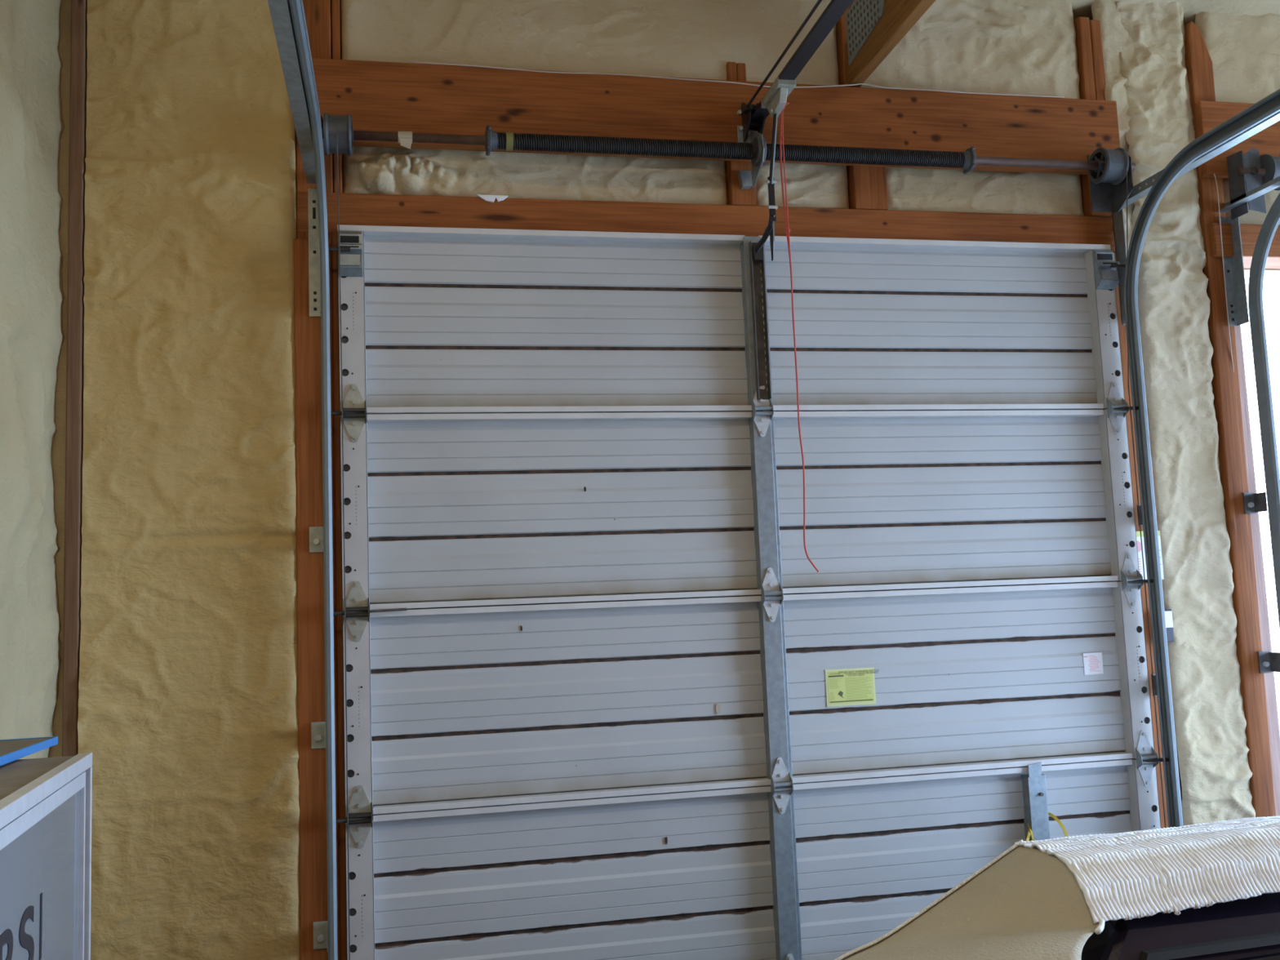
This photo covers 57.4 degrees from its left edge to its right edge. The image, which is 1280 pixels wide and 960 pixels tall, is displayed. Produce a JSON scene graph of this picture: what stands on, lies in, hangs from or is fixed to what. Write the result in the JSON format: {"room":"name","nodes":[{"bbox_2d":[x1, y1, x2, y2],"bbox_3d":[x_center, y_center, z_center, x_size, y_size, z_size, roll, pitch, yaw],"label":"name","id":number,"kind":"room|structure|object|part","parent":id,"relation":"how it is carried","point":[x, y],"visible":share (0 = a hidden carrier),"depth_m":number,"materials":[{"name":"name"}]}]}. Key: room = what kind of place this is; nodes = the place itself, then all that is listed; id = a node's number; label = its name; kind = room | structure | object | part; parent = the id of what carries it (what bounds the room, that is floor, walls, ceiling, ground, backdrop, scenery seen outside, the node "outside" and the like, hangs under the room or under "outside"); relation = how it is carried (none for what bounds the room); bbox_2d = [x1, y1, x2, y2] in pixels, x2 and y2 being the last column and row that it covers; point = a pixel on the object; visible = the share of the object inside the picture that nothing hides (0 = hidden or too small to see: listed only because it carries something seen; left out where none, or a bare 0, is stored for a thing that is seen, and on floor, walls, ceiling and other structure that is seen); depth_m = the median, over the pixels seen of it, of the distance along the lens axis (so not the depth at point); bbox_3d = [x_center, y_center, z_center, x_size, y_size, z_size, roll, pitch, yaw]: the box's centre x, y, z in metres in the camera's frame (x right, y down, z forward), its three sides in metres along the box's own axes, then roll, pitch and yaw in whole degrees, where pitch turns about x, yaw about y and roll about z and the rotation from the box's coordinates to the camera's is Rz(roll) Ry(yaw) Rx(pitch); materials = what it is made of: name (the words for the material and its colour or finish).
{"room":"garage","nodes":[
{"label":"garage","id":0,"kind":"room"},
{"bbox_2d":[0,0,65,759],"bbox_3d":[-0.967,-0.513,0.127,0.176,4.500,6.600,-1,-6,-12],"label":"wall","id":1,"kind":"structure","parent":0,"point":[32,124],"depth_m":2.81,"materials":[{"name":"plastic"}]},
{"bbox_2d":[48,0,1279,959],"bbox_3d":[2.167,0.083,3.840,7.800,3.850,0.212,-1,-6,-12],"label":"wall","id":2,"kind":"structure","parent":0,"point":[187,454],"depth_m":3.27,"materials":[{"name":"beige plastic"}]},
{"bbox_3d":[-1.469,0.221,3.053,0.036,3.500,0.120,-1,-6,-12],"label":"corner post","id":3,"kind":"part","parent":2,"relation":"part of","materials":[{"name":"brown wood"}]},
{"bbox_2d":[267,0,337,959],"bbox_3d":[-0.482,0.325,1.357,0.063,2.836,3.588,-1,-6,-12],"label":"door track","id":4,"kind":"object","parent":2,"relation":"attached to","point":[288,16],"visible":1,"depth_m":3.01,"materials":[{"name":"galvanised steel"},{"name":"zinc"}]},
{"bbox_3d":[-0.877,0.162,3.196,0.099,3.600,0.090,-1,-6,-12],"label":"jamb post","id":5,"kind":"part","parent":2,"relation":"part of","materials":[{"name":"brown wood"}]},
{"bbox_3d":[-0.868,-1.161,3.351,0.022,0.940,0.088,-1,-6,-12],"label":"jamb post","id":6,"kind":"part","parent":2,"relation":"part of","materials":[{"name":"brown wood"}]},
{"bbox_2d":[408,60,1064,97],"bbox_3d":[0.348,-1.196,3.514,2.050,0.028,0.004,-1,-6,-12],"label":"cable","id":7,"kind":"object","parent":2,"relation":"attached to","point":[408,60],"visible":0.96,"depth_m":3.48,"materials":[{"name":"beige plastic"}]},
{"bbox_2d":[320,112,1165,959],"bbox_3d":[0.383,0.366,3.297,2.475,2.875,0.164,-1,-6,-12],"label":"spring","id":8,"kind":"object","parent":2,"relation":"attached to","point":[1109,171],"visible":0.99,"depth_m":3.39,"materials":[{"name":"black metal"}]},
{"bbox_3d":[-0.863,-0.903,3.172,0.003,0.200,0.115,-1,-6,-12],"label":"bearing plate","id":9,"kind":"part","parent":8,"relation":"part of","materials":[{"name":"silver metal"}]},
{"bbox_3d":[1.507,-0.946,3.663,0.003,0.200,0.115,-1,-6,-12],"label":"bearing plate","id":10,"kind":"part","parent":8,"relation":"part of","materials":[{"name":"grey metal"}]},
{"bbox_2d":[328,224,1168,959],"bbox_3d":[0.373,0.597,3.315,2.437,2.660,0.110,-1,-6,-12],"label":"door","id":11,"kind":"structure","parent":2,"relation":"in","point":[607,699],"depth_m":3.35,"materials":[{"name":"paint"}]},
{"bbox_2d":[328,231,362,276],"bbox_3d":[-0.811,-0.623,3.181,0.107,0.128,0.050,-1,-6,-12],"label":"garage door bracket","id":12,"kind":"object","parent":11,"relation":"attached to","point":[350,242],"depth_m":3.19,"materials":[{"name":"grey metal"}]},
{"bbox_3d":[-0.790,-0.179,3.140,0.107,0.011,0.014,0,-6,-21],"label":"roller stem","id":13,"kind":"part","parent":11,"relation":"part of","materials":[{"name":"grey metal"}]},
{"bbox_3d":[-0.769,0.351,3.084,0.107,0.011,0.014,0,-6,-21],"label":"roller stem","id":14,"kind":"part","parent":11,"relation":"part of","materials":[{"name":"grey metal"}]},
{"bbox_3d":[-0.748,0.881,3.028,0.107,0.011,0.014,0,-6,-21],"label":"roller stem","id":15,"kind":"part","parent":11,"relation":"part of","materials":[{"name":"grey metal"}]},
{"bbox_3d":[-0.673,0.348,3.122,0.098,0.009,0.007,-1,-6,-14],"label":"roller stem","id":16,"kind":"part","parent":11,"relation":"part of","materials":[{"name":"metal"}]},
{"bbox_3d":[-0.266,-0.702,3.359,1.168,0.017,0.050,-1,-6,-12],"label":"rail","id":17,"kind":"part","parent":11,"relation":"part of","materials":[{"name":"white metal"}]},
{"bbox_3d":[-0.211,-0.178,3.313,1.097,0.016,0.046,-1,-6,-12],"label":"rail","id":18,"kind":"part","parent":11,"relation":"part of","materials":[{"name":"white metal"}]},
{"bbox_3d":[-0.211,-0.198,3.313,1.097,0.016,0.050,-1,-6,-12],"label":"rail","id":19,"kind":"part","parent":11,"relation":"part of","materials":[{"name":"white metal"}]},
{"bbox_3d":[-0.189,0.352,3.256,1.097,0.016,0.046,-1,-6,-12],"label":"rail","id":20,"kind":"part","parent":11,"relation":"part of","materials":[{"name":"white metal"}]},
{"bbox_3d":[-0.190,0.333,3.256,1.097,0.016,0.050,-1,-6,-12],"label":"rail","id":21,"kind":"part","parent":11,"relation":"part of","materials":[{"name":"white metal"}]},
{"bbox_3d":[-0.168,0.863,3.200,1.097,0.016,0.050,-1,-6,-12],"label":"rail","id":22,"kind":"part","parent":11,"relation":"part of","materials":[{"name":"white metal"}]},
{"bbox_3d":[-0.168,0.882,3.200,1.097,0.016,0.046,-1,-6,-12],"label":"rail","id":23,"kind":"part","parent":11,"relation":"part of","materials":[{"name":"white metal"}]},
{"bbox_2d":[715,703,720,714],"bbox_3d":[0.222,0.648,3.312,0.014,0.029,0.003,-1,-6,-12],"label":"light","id":24,"kind":"object","parent":11,"relation":"attached to","point":[717,705],"depth_m":3.31,"materials":[{"name":"beige"}]},
{"bbox_2d":[829,676,871,700],"bbox_3d":[0.613,0.608,3.396,0.131,0.066,0.001,-1,-6,-12],"label":"print","id":25,"kind":"object","parent":11,"relation":"attached to","point":[841,688],"depth_m":3.40,"materials":[{"name":"yellow paper"}]},
{"bbox_3d":[0.901,-0.218,3.543,1.091,0.016,0.050,-1,-6,-12],"label":"rail","id":26,"kind":"part","parent":11,"relation":"part of","materials":[{"name":"white metal"}]},
{"bbox_3d":[0.916,-0.724,3.604,1.162,0.017,0.050,-1,-6,-12],"label":"rail","id":27,"kind":"part","parent":11,"relation":"part of","materials":[{"name":"white metal"}]},
{"bbox_3d":[0.902,-0.199,3.543,1.091,0.016,0.046,-1,-6,-12],"label":"rail","id":28,"kind":"part","parent":11,"relation":"part of","materials":[{"name":"white metal"}]},
{"bbox_3d":[0.923,0.331,3.487,1.091,0.016,0.046,-1,-6,-12],"label":"rail","id":29,"kind":"part","parent":11,"relation":"part of","materials":[{"name":"white metal"}]},
{"bbox_3d":[0.923,0.312,3.487,1.091,0.016,0.050,-1,-6,-12],"label":"rail","id":30,"kind":"part","parent":11,"relation":"part of","materials":[{"name":"white metal"}]},
{"bbox_3d":[0.944,0.842,3.431,1.091,0.016,0.050,-1,-6,-12],"label":"rail","id":31,"kind":"part","parent":11,"relation":"part of","materials":[{"name":"white metal"}]},
{"bbox_3d":[0.944,0.861,3.431,1.091,0.016,0.046,-1,-6,-12],"label":"rail","id":32,"kind":"part","parent":11,"relation":"part of","materials":[{"name":"white metal"}]},
{"bbox_2d":[1025,812,1068,841],"bbox_3d":[1.176,1.096,3.430,0.176,0.230,0.045,-1,-6,-12],"label":"strap","id":33,"kind":"object","parent":11,"relation":"hanging from","point":[1029,830],"visible":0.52,"depth_m":3.43,"materials":[{"name":"yellow fabric"}]},
{"bbox_2d":[1084,655,1100,671],"bbox_3d":[1.377,0.558,3.559,0.053,0.048,0.001,-1,-6,-12],"label":"print","id":34,"kind":"object","parent":11,"relation":"attached to","point":[1091,663],"depth_m":3.56,"materials":[{"name":"pink"}]},
{"bbox_2d":[1093,249,1125,289],"bbox_3d":[1.477,-0.665,3.655,0.092,0.128,0.049,-1,-6,-12],"label":"garage door bracket","id":35,"kind":"object","parent":11,"relation":"attached to","point":[1105,277],"depth_m":3.66,"materials":[{"name":"grey metal"}]},
{"bbox_3d":[1.498,-0.221,3.613,0.085,0.011,0.011,-2,-6,0],"label":"roller stem","id":36,"kind":"part","parent":11,"relation":"part of","materials":[{"name":"grey metal"}]},
{"bbox_3d":[1.519,0.309,3.557,0.085,0.011,0.011,-2,-6,0],"label":"roller stem","id":37,"kind":"part","parent":11,"relation":"part of","materials":[{"name":"grey metal"}]},
{"bbox_3d":[1.540,0.839,3.501,0.085,0.011,0.011,-2,-6,0],"label":"roller stem","id":38,"kind":"part","parent":11,"relation":"part of","materials":[{"name":"grey metal"}]},
{"bbox_2d":[737,0,853,261],"bbox_3d":[0.692,-1.074,1.744,0.078,0.496,3.559,-1,-6,-12],"label":"garage door opener","id":39,"kind":"object","parent":2,"relation":"attached to","point":[753,117],"visible":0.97,"depth_m":3.23,"materials":[{"name":"black metal"}]},
{"bbox_3d":[0.367,-0.836,3.352,0.055,0.389,0.188,-1,-6,-12],"label":"arm","id":40,"kind":"part","parent":39,"relation":"part of","materials":[{"name":"black"}]},
{"bbox_3d":[0.652,-1.282,1.775,0.008,0.016,3.390,-1,-6,-12],"label":"chain","id":41,"kind":"part","parent":39,"relation":"part of","materials":[{"name":"black metal"}]},
{"bbox_2d":[779,102,818,572],"bbox_3d":[0.434,-0.406,3.212,0.047,1.318,0.012,-1,-6,-12],"label":"rope","id":42,"kind":"object","parent":39,"relation":"hanging from","point":[781,136],"visible":1,"depth_m":3.23,"materials":[{"name":"red fabric"}]},
{"bbox_3d":[0.407,-0.832,3.253,0.008,0.425,0.013,-5,-7,22],"label":"cord","id":43,"kind":"part","parent":42,"relation":"part of","materials":[{"name":"red plastic"}]},
{"bbox_3d":[0.699,-1.281,1.752,0.046,0.036,3.525,-1,-6,-12],"label":"rail","id":44,"kind":"part","parent":39,"relation":"part of","materials":[{"name":"black"}]},
{"bbox_3d":[1.579,0.591,3.652,0.110,2.647,0.090,-1,-6,-12],"label":"jamb post","id":45,"kind":"part","parent":2,"relation":"part of","materials":[{"name":"brown wood"}]},
{"bbox_2d":[1136,530,1164,579],"bbox_3d":[1.577,0.235,3.639,0.106,0.152,0.005,-1,-6,-12],"label":"placard","id":46,"kind":"object","parent":2,"relation":"attached to","point":[1138,533],"visible":0.36,"depth_m":3.64,"materials":[{"name":"white paper"}]},
{"bbox_2d":[1164,608,1174,641],"bbox_3d":[1.622,0.450,3.612,0.042,0.100,0.033,-1,-6,-12],"label":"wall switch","id":47,"kind":"object","parent":2,"relation":"attached to","point":[1168,612],"visible":0.51,"depth_m":3.60,"materials":[{"name":"grey plastic"}]},
{"bbox_2d":[1112,88,1279,827],"bbox_3d":[1.926,0.281,1.857,0.063,2.836,3.588,-1,-6,-12],"label":"door track","id":48,"kind":"object","parent":2,"relation":"attached to","point":[1265,113],"visible":0.88,"depth_m":3.52,"materials":[{"name":"metal"}]},
{"bbox_2d":[1213,173,1234,371],"bbox_3d":[1.926,0.302,3.680,0.022,2.600,0.062,-6,-7,32],"label":"cable","id":49,"kind":"object","parent":2,"relation":"attached to","point":[1214,174],"visible":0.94,"depth_m":3.76,"materials":[{"name":"beige plastic"}]},
{"bbox_3d":[1.897,0.191,3.752,0.112,3.438,0.110,-1,-6,-12],"label":"jamb post","id":50,"kind":"part","parent":2,"relation":"part of","materials":[{"name":"brown wood"}]},
{"bbox_2d":[1216,176,1279,673],"bbox_3d":[2.320,0.274,1.938,0.063,2.836,3.588,-1,-6,-12],"label":"door track","id":51,"kind":"object","parent":2,"relation":"attached to","point":[1236,292],"visible":0.97,"depth_m":3.68,"materials":[{"name":"metal"}]},
{"bbox_2d":[1226,147,1279,220],"bbox_3d":[3.164,-0.979,4.001,2.545,0.215,0.123,-1,-6,-12],"label":"spring","id":52,"kind":"object","parent":2,"relation":"attached to","point":[1248,171],"visible":0.77,"depth_m":3.74,"materials":[{"name":"grey metal"}]},
{"bbox_2d":[1056,0,1279,26],"bbox_3d":[2.678,-2.728,1.129,7.800,1.749,6.600,-1,-6,-12],"label":"ceiling","id":53,"kind":"structure","parent":0,"point":[1081,8],"depth_m":3.90,"materials":[{"name":"beige plastic"}]},
{"bbox_2d":[835,0,935,87],"bbox_3d":[1.215,-2.327,0.827,0.048,1.579,6.085,-1,-6,-12],"label":"roof truss","id":54,"kind":"object","parent":53,"relation":"attached to","point":[868,31],"visible":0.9,"depth_m":3.44,"materials":[{"name":"wood"}]},
{"bbox_3d":[0.636,-1.442,3.685,0.043,0.470,0.091,-1,-6,-12],"label":"heel post","id":55,"kind":"part","parent":54,"relation":"part of","materials":[{"name":"brown wood"}]},
{"bbox_3d":[0.675,-1.393,3.424,0.003,0.205,0.365,-1,-6,-12],"label":"nail plate","id":56,"kind":"part","parent":54,"relation":"part of","materials":[{"name":"metal"}]},
{"bbox_3d":[2.867,1.607,0.600,7.700,0.120,6.260,-1,-6,-12],"label":"floor","id":57,"kind":"structure","parent":0,"visible":0},
{"bbox_2d":[0,752,92,959],"bbox_3d":[-0.977,1.116,1.573,0.245,1.330,1.150,-1,-6,-16],"label":"cabinet","id":58,"kind":"object","parent":57,"relation":"on","point":[46,803],"visible":1,"depth_m":1.91,"materials":[{"name":"metal"}]},
{"bbox_2d":[0,736,57,765],"bbox_3d":[-1.184,0.488,1.962,0.151,0.016,0.882,-1,-6,-12],"label":"lid","id":59,"kind":"object","parent":58,"relation":"on","point":[11,749],"visible":1,"depth_m":2.26,"materials":[{"name":"blue plastic"}]},
{"bbox_3d":[-0.897,0.467,1.672,0.024,0.026,1.150,-1,-6,-16],"label":"frame","id":60,"kind":"part","parent":58,"relation":"part of","materials":[{"name":"metal"}]},
{"bbox_3d":[-1.026,1.177,2.146,0.025,1.274,0.014,-1,-6,-12],"label":"frame","id":61,"kind":"part","parent":58,"relation":"part of","materials":[{"name":"metal"}]},
{"bbox_2d":[1056,857,1279,959],"bbox_3d":[1.231,1.261,2.307,4.138,1.060,1.440,-1,-6,-12],"label":"car","id":62,"kind":"object","parent":57,"relation":"on","point":[1248,929],"visible":0.32,"depth_m":2.06,"materials":[{"name":"black paint"}]},
{"bbox_2d":[834,815,1279,959],"bbox_3d":[1.219,0.939,2.447,2.436,0.569,0.915,0,-7,-22],"label":"blanket","id":63,"kind":"object","parent":62,"relation":"on","point":[1027,903],"visible":1,"depth_m":2.10,"materials":[{"name":"white fabric"}]},
{"bbox_3d":[1.376,0.801,2.119,1.042,0.038,0.027,-1,-6,-11],"label":"drip rail","id":64,"kind":"part","parent":62,"relation":"part of","materials":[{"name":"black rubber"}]},
{"label":"outside","id":65,"kind":"structure","parent":0,"visible":0},
{"bbox_2d":[1269,619,1279,729],"bbox_3d":[13.125,1.852,5.831,52.000,0.079,80.000,-1,-6,-12],"label":"ground","id":66,"kind":"structure","parent":65,"point":[1273,624],"depth_m":30.15,"materials":[{"name":"white"}]}
]}

